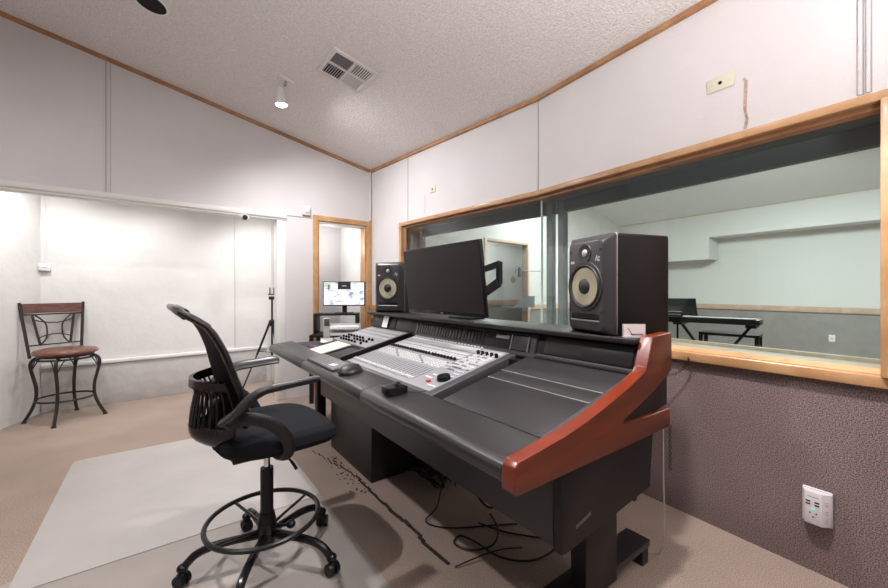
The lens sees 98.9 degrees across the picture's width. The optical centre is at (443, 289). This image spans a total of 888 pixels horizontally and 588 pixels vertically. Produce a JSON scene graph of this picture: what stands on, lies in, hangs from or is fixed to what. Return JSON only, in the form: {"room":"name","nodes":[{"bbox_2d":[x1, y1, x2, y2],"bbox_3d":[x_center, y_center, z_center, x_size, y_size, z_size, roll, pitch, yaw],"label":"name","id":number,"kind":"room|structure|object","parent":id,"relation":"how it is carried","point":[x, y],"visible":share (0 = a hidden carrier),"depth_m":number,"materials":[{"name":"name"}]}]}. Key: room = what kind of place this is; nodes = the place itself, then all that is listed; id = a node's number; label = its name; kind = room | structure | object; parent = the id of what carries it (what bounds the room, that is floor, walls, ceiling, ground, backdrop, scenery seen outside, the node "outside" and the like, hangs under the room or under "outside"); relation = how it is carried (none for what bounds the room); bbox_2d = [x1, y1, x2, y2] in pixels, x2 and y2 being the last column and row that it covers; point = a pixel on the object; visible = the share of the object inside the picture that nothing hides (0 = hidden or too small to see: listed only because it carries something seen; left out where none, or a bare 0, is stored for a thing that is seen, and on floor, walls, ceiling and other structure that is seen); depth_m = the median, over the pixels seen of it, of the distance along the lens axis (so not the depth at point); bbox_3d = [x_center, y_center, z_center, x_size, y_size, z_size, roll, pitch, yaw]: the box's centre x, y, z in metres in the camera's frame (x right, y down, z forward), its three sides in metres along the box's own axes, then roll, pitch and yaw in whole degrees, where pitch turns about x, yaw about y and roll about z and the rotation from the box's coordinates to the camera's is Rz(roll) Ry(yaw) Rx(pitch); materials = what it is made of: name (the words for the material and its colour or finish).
{"room":"studio","nodes":[
{"label":"studio","id":0,"kind":"room"},
{"bbox_2d":[0,191,40,429],"bbox_3d":[-3.746,-0.030,2.723,0.081,2.500,2.250,0,0,-16],"label":"wall","id":1,"kind":"structure","parent":0,"point":[20,213],"depth_m":3.50,"materials":[{"name":"paint"}]},
{"bbox_2d":[41,195,270,412],"bbox_3d":[-3.216,-0.030,4.460,2.300,2.500,0.118,0,0,-39],"label":"wall","id":2,"kind":"structure","parent":0,"point":[126,263],"depth_m":4.28,"materials":[{"name":"paint"}]},
{"bbox_2d":[38,196,50,270],"bbox_3d":[-3.954,-0.630,3.763,0.085,0.880,0.056,0,0,-40],"label":"switch box","id":3,"kind":"object","parent":2,"relation":"attached to","point":[41,267],"visible":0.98,"depth_m":3.77,"materials":[{"name":"white plastic"}]},
{"bbox_2d":[41,346,266,368],"bbox_3d":[-3.177,0.762,4.420,2.090,0.035,0.041,0,0,-40],"label":"trim","id":4,"kind":"structure","parent":2,"relation":"attached to","point":[256,347],"depth_m":4.26,"materials":[{"name":"white paint"}]},
{"bbox_2d":[234,217,235,347],"bbox_3d":[-2.670,-0.180,4.853,0.013,1.860,0.012,0,0,-39],"label":"trim","id":5,"kind":"structure","parent":2,"relation":"attached to","point":[234,217],"depth_m":4.85,"materials":[{"name":"wood"}]},
{"bbox_2d":[271,221,273,381],"bbox_3d":[-2.026,-0.030,4.792,0.040,2.500,0.920,0,0,-40],"label":"wall","id":6,"kind":"structure","parent":0,"point":[272,222],"depth_m":5.09,"materials":[{"name":"paint"}]},
{"bbox_2d":[0,16,619,398],"bbox_3d":[0.519,-0.780,6.217,12.700,4.000,0.124,0,0,-39],"label":"wall","id":7,"kind":"structure","parent":0,"point":[167,143],"depth_m":3.62,"materials":[{"name":"paint"}]},
{"bbox_2d":[103,59,110,192],"bbox_3d":[-2.924,-1.422,3.298,0.049,1.164,0.012,0,0,-40],"label":"trim","id":8,"kind":"structure","parent":7,"relation":"attached to","point":[104,61],"depth_m":3.29,"materials":[{"name":"metal"}]},
{"bbox_2d":[0,180,286,220],"bbox_3d":[-3.045,-0.808,3.262,3.240,0.067,0.145,0,0,-40],"label":"trim","id":9,"kind":"structure","parent":7,"relation":"attached to","point":[5,185],"depth_m":3.38,"materials":[{"name":"white wood"}]},
{"bbox_2d":[0,11,369,171],"bbox_3d":[-2.637,-1.933,3.521,4.405,0.842,0.030,0,0,-40],"label":"trim","id":10,"kind":"structure","parent":7,"relation":"attached to","point":[2,14],"depth_m":3.52,"materials":[{"name":"brown wood"}]},
{"bbox_2d":[240,214,248,220],"bbox_3d":[-2.083,-0.759,3.965,0.090,0.072,0.084,0,0,-40],"label":"security camera","id":11,"kind":"object","parent":7,"relation":"attached to","point":[244,217],"visible":1,"depth_m":3.94,"materials":[{"name":"white plastic"}]},
{"bbox_2d":[274,220,284,399],"bbox_3d":[-1.841,0.220,4.262,0.090,2.000,0.114,0,0,-40],"label":"trim","id":12,"kind":"structure","parent":7,"relation":"attached to","point":[279,225],"depth_m":4.22,"materials":[{"name":"white paint"}]},
{"bbox_2d":[302,205,309,215],"bbox_3d":[-1.583,-0.915,4.373,0.090,0.110,0.050,0,0,-39],"label":"detector","id":13,"kind":"object","parent":7,"relation":"attached to","point":[305,209],"visible":1,"depth_m":4.36,"materials":[{"name":"white plastic"}]},
{"bbox_2d":[313,215,370,393],"bbox_3d":[-1.277,0.170,4.726,0.756,2.100,0.145,0,0,-40],"label":"door frame","id":14,"kind":"structure","parent":7,"relation":"in","point":[364,226],"depth_m":4.86,"materials":[{"name":"brown wood"}]},
{"bbox_2d":[430,303,568,313],"bbox_3d":[2.261,0.315,7.562,7.700,0.090,0.021,0,0,-40],"label":"trim","id":15,"kind":"structure","parent":7,"relation":"attached to","point":[537,306],"depth_m":7.19,"materials":[{"name":"brown wood"}]},
{"bbox_2d":[484,237,529,321],"bbox_3d":[1.077,0.175,6.664,1.170,2.090,0.140,0,0,-40],"label":"door frame","id":16,"kind":"structure","parent":7,"relation":"in","point":[525,245],"depth_m":6.97,"materials":[{"name":"brown wood"}]},
{"bbox_2d":[319,226,339,340],"bbox_3d":[-1.850,-0.080,5.436,0.950,2.600,0.070,0,0,-40],"label":"wall","id":17,"kind":"structure","parent":0,"point":[329,238],"depth_m":5.53,"materials":[{"name":"paint"}]},
{"bbox_2d":[319,225,344,228],"bbox_3d":[-1.592,-0.935,5.091,0.910,0.050,0.830,0,0,-40],"label":"ceiling","id":18,"kind":"structure","parent":0,"point":[319,225],"depth_m":5.45,"materials":[{"name":"white paint"}]},
{"bbox_2d":[340,228,359,322],"bbox_3d":[-1.258,-0.080,5.354,0.060,2.600,0.810,0,0,-40],"label":"wall","id":19,"kind":"structure","parent":0,"point":[349,237],"depth_m":5.42,"materials":[{"name":"white paint"}]},
{"bbox_2d":[0,380,848,587],"bbox_3d":[1.700,1.245,5.400,14.600,0.050,15.200,0,0,0],"label":"floor","id":20,"kind":"structure","parent":0,"point":[36,458],"depth_m":2.01,"materials":[{"name":"carpet"}]},
{"bbox_2d":[18,301,107,428],"bbox_3d":[-3.602,0.669,3.615,0.522,1.102,0.495,0,0,24],"label":"bar stool","id":21,"kind":"object","parent":20,"relation":"on","point":[58,353],"visible":1,"depth_m":3.58,"materials":[{"name":"black metal"}]},
{"bbox_2d":[9,438,318,587],"bbox_3d":[-1.677,1.215,2.475,1.262,0.003,1.480,0,0,-37],"label":"chair mat","id":22,"kind":"object","parent":20,"relation":"on","point":[106,509],"visible":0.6,"depth_m":2.18,"materials":[{"name":"grey plastic"}]},
{"bbox_2d":[0,494,391,587],"bbox_3d":[-0.886,1.219,1.375,1.295,0.003,1.450,0,0,-37],"label":"chair mat","id":23,"kind":"object","parent":20,"relation":"on","point":[292,564],"visible":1,"depth_m":1.67,"materials":[{"name":"grey plastic"}]},
{"bbox_2d":[166,304,339,587],"bbox_3d":[-0.831,0.637,1.672,0.675,1.167,0.673,0,0,-25],"label":"chair","id":24,"kind":"object","parent":23,"relation":"on","point":[238,433],"visible":1,"depth_m":1.53,"materials":[{"name":"black plastic"}]},
{"bbox_2d":[243,288,273,388],"bbox_3d":[-2.211,0.595,4.712,0.551,1.250,0.603,0,0,-20],"label":"camera tripod","id":25,"kind":"object","parent":20,"relation":"on","point":[270,322],"visible":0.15,"depth_m":4.72,"materials":[{"name":"black plastic"}]},
{"bbox_2d":[309,312,359,403],"bbox_3d":[-1.195,0.743,4.280,0.540,0.955,0.380,0,0,-6],"label":"table","id":26,"kind":"object","parent":20,"relation":"on","point":[317,333],"visible":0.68,"depth_m":4.22,"materials":[{"name":"black metal"}]},
{"bbox_2d":[313,312,359,333],"bbox_3d":[-1.222,0.375,4.353,0.480,0.220,0.230,0,0,-6],"label":"shelf","id":27,"kind":"object","parent":26,"relation":"attached to","point":[316,317],"depth_m":4.26,"materials":[{"name":"black laminate"}]},
{"bbox_2d":[323,281,364,312],"bbox_3d":[-1.146,0.083,4.367,0.476,0.362,0.125,0,0,-5],"label":"monitor","id":28,"kind":"object","parent":26,"relation":"on","point":[344,294],"visible":1,"depth_m":4.35,"materials":[{"name":"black plastic"}]},
{"bbox_2d":[330,330,358,335],"bbox_3d":[-1.100,0.459,4.130,0.340,0.050,0.220,0,0,-12],"label":"tray","id":29,"kind":"object","parent":26,"relation":"on","point":[330,330],"visible":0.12,"depth_m":4.22,"materials":[{"name":"white plastic"}]},
{"bbox_2d":[330,331,354,334],"bbox_3d":[-1.101,0.466,4.128,0.302,0.024,0.201,0,0,-12],"label":"paper stack","id":30,"kind":"object","parent":29,"relation":"in","point":[331,332],"visible":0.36,"depth_m":4.06,"materials":[{"name":"white paper"}]},
{"bbox_2d":[330,323,360,329],"bbox_3d":[-1.080,0.397,4.130,0.340,0.050,0.220,0,0,-12],"label":"tray","id":31,"kind":"object","parent":29,"relation":"on","point":[358,324],"visible":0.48,"depth_m":4.22,"materials":[{"name":"white plastic"}]},
{"bbox_2d":[330,325,358,328],"bbox_3d":[-1.080,0.404,4.130,0.302,0.024,0.201,0,0,-12],"label":"paper stack","id":32,"kind":"object","parent":31,"relation":"in","point":[331,326],"visible":0.91,"depth_m":4.08,"materials":[{"name":"white paper"}]},
{"bbox_2d":[312,450,449,564],"bbox_3d":[-0.485,1.217,2.288,0.132,0.006,1.569,0,0,-37],"label":"debris","id":33,"kind":"object","parent":20,"relation":"on","point":[388,507],"visible":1,"depth_m":2.06,"materials":[{"name":"grey"}]},
{"bbox_2d":[409,457,455,487],"bbox_3d":[-0.063,1.129,2.443,0.437,0.175,0.354,0,0,30],"label":"cable tangle","id":34,"kind":"object","parent":20,"relation":"on","point":[428,476],"visible":0.29,"depth_m":2.35,"materials":[{"name":"black plastic"}]},
{"bbox_2d":[269,311,671,587],"bbox_3d":[-0.265,0.699,2.505,1.040,1.042,2.918,0,0,-37],"label":"desk","id":35,"kind":"object","parent":20,"relation":"on","point":[557,440],"visible":0.88,"depth_m":1.48,"materials":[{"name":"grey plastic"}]},
{"bbox_2d":[320,318,332,342],"bbox_3d":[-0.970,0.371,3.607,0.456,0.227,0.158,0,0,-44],"label":"cordless phone","id":36,"kind":"object","parent":35,"relation":"on","point":[326,337],"visible":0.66,"depth_m":3.50,"materials":[{"name":"grey plastic"}]},
{"bbox_2d":[307,354,347,371],"bbox_3d":[-0.743,0.466,2.459,0.140,0.025,0.480,0,0,-37],"label":"keyboard","id":37,"kind":"object","parent":35,"relation":"on","point":[328,362],"visible":0.94,"depth_m":2.43,"materials":[{"name":"grey plastic"}]},
{"bbox_2d":[311,341,351,353],"bbox_3d":[-0.875,0.446,2.945,0.305,0.089,0.284,0,0,-28],"label":"paper pad","id":38,"kind":"object","parent":35,"relation":"on","point":[335,346],"visible":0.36,"depth_m":2.92,"materials":[{"name":"beige paper"}]},
{"bbox_2d":[337,363,362,374],"bbox_3d":[-0.537,0.448,2.176,0.148,0.048,0.120,0,0,-37],"label":"computer mouse","id":39,"kind":"object","parent":35,"relation":"on","point":[350,368],"visible":1,"depth_m":2.14,"materials":[{"name":"black plastic"}]},
{"bbox_2d":[333,327,411,360],"bbox_3d":[-0.663,0.402,2.975,0.562,0.164,0.668,0,0,-37],"label":"mixer","id":40,"kind":"object","parent":35,"relation":"on","point":[369,339],"visible":0.98,"depth_m":2.88,"materials":[{"name":"grey"}]},
{"bbox_2d":[382,316,389,327],"bbox_3d":[-0.496,0.267,3.228,0.030,0.097,0.090,0,0,-37],"label":"card","id":41,"kind":"object","parent":35,"relation":"in","point":[386,318],"visible":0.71,"depth_m":3.22,"materials":[{"name":"white paper"}]},
{"bbox_2d":[376,262,408,311],"bbox_3d":[-0.437,-0.025,3.473,0.286,0.441,0.362,0,0,19],"label":"speaker","id":42,"kind":"object","parent":35,"relation":"on","point":[391,288],"visible":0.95,"depth_m":3.31},
{"bbox_2d":[381,381,425,395],"bbox_3d":[-0.184,0.449,1.731,0.156,0.047,0.137,0,0,-37],"label":"box","id":43,"kind":"object","parent":35,"relation":"on","point":[398,388],"visible":1,"depth_m":1.72,"materials":[{"name":"black plastic"}]},
{"bbox_2d":[345,321,539,399],"bbox_3d":[-0.081,0.375,2.238,0.632,0.287,1.145,0,0,-37],"label":"mixing console","id":44,"kind":"object","parent":35,"relation":"on","point":[442,360],"visible":0.98,"depth_m":2.14,"materials":[{"name":"grey"}]},
{"bbox_2d":[511,335,528,350],"bbox_3d":[0.404,0.282,2.016,0.025,0.073,0.110,0,0,-37],"label":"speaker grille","id":45,"kind":"object","parent":44,"relation":"attached to","point":[518,342],"depth_m":2.02,"materials":[{"name":"grey"}]},
{"bbox_2d":[448,261,502,319],"bbox_3d":[0.172,0.011,2.462,0.300,0.371,0.508,0,0,-37],"label":"monitor stand","id":46,"kind":"object","parent":35,"relation":"on","point":[494,285],"visible":0.39,"depth_m":2.29,"materials":[{"name":"black plastic"}]},
{"bbox_2d":[403,239,488,317],"bbox_3d":[-0.016,-0.061,2.370,0.087,0.429,0.800,0,0,-37],"label":"computer monitor","id":47,"kind":"object","parent":46,"relation":"attached to","point":[446,279],"visible":1,"depth_m":2.28,"materials":[{"name":"black plastic"}]},
{"bbox_2d":[478,498,493,508],"bbox_3d":[0.211,0.983,2.125,0.276,0.428,0.038,0,0,39],"label":"cable","id":48,"kind":"object","parent":35,"relation":"hanging from","point":[481,501],"visible":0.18,"depth_m":2.09,"materials":[{"name":"black plastic"}]},
{"bbox_2d":[367,311,646,344],"bbox_3d":[0.146,0.207,2.574,0.298,0.022,2.438,0,0,-37],"label":"shelf","id":49,"kind":"object","parent":35,"relation":"attached to","point":[541,329],"depth_m":2.10,"materials":[{"name":"black laminate"}]},
{"bbox_2d":[568,232,667,335],"bbox_3d":[0.794,-0.025,1.778,0.362,0.441,0.286,0,0,-19],"label":"speaker","id":50,"kind":"object","parent":35,"relation":"on","point":[616,279],"visible":1,"depth_m":1.66},
{"bbox_2d":[622,324,645,337],"bbox_3d":[0.787,0.169,1.572,0.090,0.055,0.032,0,0,5],"label":"card holder","id":51,"kind":"object","parent":35,"relation":"on","point":[628,330],"visible":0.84,"depth_m":1.57,"materials":[{"name":"white paper"}]},
{"bbox_2d":[648,429,664,554],"bbox_3d":[0.828,0.867,1.735,0.303,0.693,0.116,0,0,13],"label":"cord","id":52,"kind":"object","parent":35,"relation":"hanging from","point":[657,553],"visible":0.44,"depth_m":1.65,"materials":[{"name":"beige plastic"}]},
{"bbox_2d":[668,425,671,470],"bbox_3d":[0.937,0.653,1.575,0.011,0.193,0.011,0,0,-42],"label":"chain","id":53,"kind":"object","parent":35,"relation":"hanging from","point":[669,425],"visible":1,"depth_m":1.57,"materials":[{"name":"grey metal"}]},
{"bbox_2d":[425,474,516,528],"bbox_3d":[0.136,0.995,1.979,0.450,0.451,0.205,0,0,25],"label":"cable","id":54,"kind":"object","parent":20,"relation":"on","point":[431,513],"visible":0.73,"depth_m":1.96,"materials":[{"name":"black plastic"}]},
{"bbox_2d":[455,547,521,567],"bbox_3d":[0.207,1.204,1.729,0.343,0.023,0.011,0,0,-21],"label":"cable","id":55,"kind":"object","parent":20,"relation":"on","point":[510,547],"visible":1,"depth_m":1.73,"materials":[{"name":"black plastic"}]},
{"bbox_2d":[453,513,553,561],"bbox_3d":[0.286,1.208,1.817,0.412,0.017,0.319,0,0,39],"label":"cable","id":56,"kind":"object","parent":20,"relation":"on","point":[485,525],"visible":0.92,"depth_m":1.80,"materials":[{"name":"black plastic"}]},
{"bbox_2d":[515,296,534,321],"bbox_3d":[1.379,0.659,6.358,0.440,1.119,0.028,0,0,-8],"label":"stand","id":57,"kind":"object","parent":20,"relation":"on","point":[525,301],"visible":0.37,"depth_m":6.35,"materials":[{"name":"grey metal"}]},
{"bbox_2d":[511,265,540,282],"bbox_3d":[1.532,0.399,6.650,0.821,1.644,0.136,0,0,-15],"label":"microphone","id":58,"kind":"object","parent":20,"relation":"on","point":[519,268],"visible":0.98,"depth_m":6.54,"materials":[{"name":"grey metal"}]},
{"bbox_2d":[668,298,697,338],"bbox_3d":[2.562,0.654,4.196,0.387,1.122,0.445,0,0,-45],"label":"music stand","id":59,"kind":"object","parent":20,"relation":"on","point":[688,306],"visible":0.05,"depth_m":4.21,"materials":[{"name":"grey metal"}]},
{"bbox_2d":[673,322,759,344],"bbox_3d":[2.750,0.777,3.860,0.680,0.885,0.400,0,0,45],"label":"keyboard stand","id":60,"kind":"object","parent":20,"relation":"on","point":[682,324],"visible":0.34,"depth_m":3.75,"materials":[{"name":"black metal"}]},
{"bbox_2d":[668,311,682,321],"bbox_3d":[2.360,0.278,4.019,0.280,0.114,0.162,0,0,30],"label":"small synthesizer","id":61,"kind":"object","parent":60,"relation":"on","point":[673,316],"visible":0.48,"depth_m":3.94,"materials":[{"name":"black plastic"}]},
{"bbox_2d":[681,315,762,325],"bbox_3d":[2.700,0.303,3.910,0.880,0.061,0.280,0,0,45],"label":"keyboard","id":62,"kind":"object","parent":60,"relation":"on","point":[686,318],"visible":0.66,"depth_m":3.71,"materials":[{"name":"black plastic"}]},
{"bbox_2d":[699,330,762,346],"bbox_3d":[3.100,0.840,4.120,0.520,0.760,0.300,0,0,45],"label":"piano bench","id":63,"kind":"object","parent":20,"relation":"on","point":[757,337],"visible":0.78,"depth_m":4.03,"materials":[{"name":"black plastic"}]},
{"bbox_2d":[0,0,879,225],"bbox_3d":[2.110,-2.301,4.193,15.419,1.624,13.402,0,0,0],"label":"ceiling","id":64,"kind":"structure","parent":0,"point":[444,68],"depth_m":2.91,"materials":[{"name":"white paint"}]},
{"bbox_2d":[135,0,169,16],"bbox_3d":[-1.991,-1.948,2.579,0.210,0.045,0.213,0,0,-35],"label":"recessed light","id":65,"kind":"object","parent":64,"relation":"in","point":[157,7],"visible":1,"depth_m":2.60,"materials":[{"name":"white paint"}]},
{"bbox_2d":[275,75,294,107],"bbox_3d":[-1.378,-1.695,3.272,0.122,0.202,0.193,0,0,-41],"label":"ceiling spotlight","id":66,"kind":"object","parent":64,"relation":"attached to","point":[280,101],"visible":1,"depth_m":3.26,"materials":[{"name":"white plastic"}]},
{"bbox_2d":[316,46,378,92],"bbox_3d":[-0.762,-1.717,2.993,0.365,0.083,0.371,0,0,-38],"label":"ceiling vent","id":67,"kind":"object","parent":64,"relation":"in","point":[338,66],"visible":1,"depth_m":2.98,"materials":[{"name":"grey metal"}]},
{"bbox_2d":[371,103,535,321],"bbox_3d":[0.008,-0.191,4.049,0.300,2.822,2.581,0,0,-41],"label":"wall","id":68,"kind":"structure","parent":0,"point":[494,160],"depth_m":3.72,"materials":[{"name":"paint"}]},
{"bbox_2d":[369,172,370,220],"bbox_3d":[-0.954,-1.210,4.906,0.020,0.640,0.025,0,0,-41],"label":"trim","id":69,"kind":"structure","parent":68,"relation":"attached to","point":[369,172],"depth_m":4.90,"materials":[{"name":"white"}]},
{"bbox_2d":[370,305,375,310],"bbox_3d":[-0.737,0.245,4.662,0.030,0.110,0.640,0,0,-41],"label":"trim","id":70,"kind":"structure","parent":68,"relation":"attached to","point":[372,307],"depth_m":4.83,"materials":[{"name":"brown wood"}]},
{"bbox_2d":[430,185,434,192],"bbox_3d":[-0.119,-1.050,3.958,0.010,0.070,0.085,0,0,-41],"label":"wall plate","id":71,"kind":"object","parent":68,"relation":"attached to","point":[432,188],"visible":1,"depth_m":3.96,"materials":[{"name":"beige plastic"}]},
{"bbox_2d":[399,191,557,323],"bbox_3d":[0.220,-0.195,3.775,0.335,1.150,1.890,0,0,-41],"label":"window","id":72,"kind":"structure","parent":68,"relation":"in","point":[413,234],"depth_m":3.48,"materials":[{"name":"brown wood"}]},
{"bbox_2d":[487,242,521,320],"bbox_3d":[0.106,-0.280,9.233,5.900,3.000,0.101,0,0,-39],"label":"wall","id":73,"kind":"structure","parent":0,"point":[510,255],"depth_m":10.50,"materials":[{"name":"white paint"}]},
{"bbox_2d":[487,299,519,304],"bbox_3d":[0.148,0.335,9.183,5.900,0.130,0.034,0,0,-40],"label":"trim","id":74,"kind":"structure","parent":73,"relation":"attached to","point":[490,302],"depth_m":10.36,"materials":[{"name":"brown wood"}]},
{"bbox_2d":[539,0,887,587],"bbox_3d":[2.110,-0.190,1.147,0.301,2.821,4.640,0,0,-33],"label":"wall","id":75,"kind":"structure","parent":0,"point":[745,444],"depth_m":1.82,"materials":[{"name":"paint"}]},
{"bbox_2d":[536,101,538,190],"bbox_3d":[0.733,-1.121,2.973,0.009,0.702,0.020,0,0,-34],"label":"trim","id":76,"kind":"structure","parent":75,"relation":"attached to","point":[537,103],"depth_m":2.97,"materials":[{"name":"fabric"}]},
{"bbox_2d":[370,0,717,172],"bbox_3d":[1.176,-1.509,2.166,0.240,0.070,6.969,0,0,-36],"label":"trim","id":77,"kind":"structure","parent":75,"relation":"attached to","point":[702,4],"depth_m":2.62,"materials":[{"name":"brown wood"}]},
{"bbox_2d":[535,89,887,388],"bbox_3d":[1.346,-0.195,2.264,0.355,1.150,1.865,0,0,-33],"label":"window","id":78,"kind":"structure","parent":75,"relation":"in","point":[860,123],"depth_m":1.88,"materials":[{"name":"brown wood"}]},
{"bbox_2d":[667,357,689,375],"bbox_3d":[1.180,0.416,2.090,0.304,0.123,0.035,0,0,25],"label":"chain","id":79,"kind":"object","parent":78,"relation":"hanging from","point":[688,359],"visible":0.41,"depth_m":2.04,"materials":[{"name":"grey metal"}]},
{"bbox_2d":[707,71,734,94],"bbox_3d":[1.408,-1.055,1.936,0.010,0.070,0.122,0,0,-33],"label":"wall plate","id":80,"kind":"object","parent":75,"relation":"attached to","point":[726,80],"visible":1,"depth_m":1.93,"materials":[{"name":"beige plastic"}]},
{"bbox_2d":[743,78,748,128],"bbox_3d":[1.469,-0.910,1.850,0.004,0.252,0.025,0,0,-32],"label":"wall strip","id":81,"kind":"object","parent":75,"relation":"attached to","point":[744,79],"visible":1,"depth_m":1.85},
{"bbox_2d":[802,484,832,528],"bbox_3d":[1.591,0.928,1.624,0.046,0.146,0.095,0,0,-33],"label":"power outlet","id":82,"kind":"object","parent":75,"relation":"attached to","point":[817,504],"visible":1,"depth_m":1.61,"materials":[{"name":"white plastic"}]},
{"bbox_2d":[858,0,871,95],"bbox_3d":[1.683,-1.143,1.520,0.013,0.715,0.039,0,0,-33],"label":"trim","id":83,"kind":"structure","parent":75,"relation":"attached to","point":[860,2],"depth_m":1.52,"materials":[{"name":"wood"}]},
{"bbox_2d":[620,189,879,262],"bbox_3d":[7.079,-1.700,5.375,0.501,2.160,9.900,0,0,-33],"label":"wall","id":84,"kind":"structure","parent":0,"point":[862,207],"depth_m":6.99,"materials":[{"name":"white paint"}]},
{"bbox_2d":[620,187,879,226],"bbox_3d":[6.865,-1.538,5.236,0.012,0.025,9.900,0,0,-33],"label":"trim","id":85,"kind":"structure","parent":84,"relation":"attached to","point":[879,187],"depth_m":6.87,"materials":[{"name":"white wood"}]},
{"bbox_2d":[668,223,879,358],"bbox_3d":[7.146,0.070,5.657,0.081,2.300,10.300,0,0,-33],"label":"wall","id":86,"kind":"structure","parent":0,"point":[834,266],"depth_m":6.85,"materials":[{"name":"white paint"}]},
{"bbox_2d":[696,303,879,314],"bbox_3d":[7.155,0.340,5.543,0.030,0.100,10.100,0,0,-33],"label":"trim","id":87,"kind":"structure","parent":86,"relation":"attached to","point":[874,311],"depth_m":6.81,"materials":[{"name":"brown wood"}]},
{"bbox_2d":[829,335,834,341],"bbox_3d":[6.579,0.820,6.446,0.010,0.120,0.080,0,0,-33],"label":"wall plate","id":88,"kind":"object","parent":86,"relation":"attached to","point":[831,337],"visible":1,"depth_m":6.44,"materials":[{"name":"white paint"}]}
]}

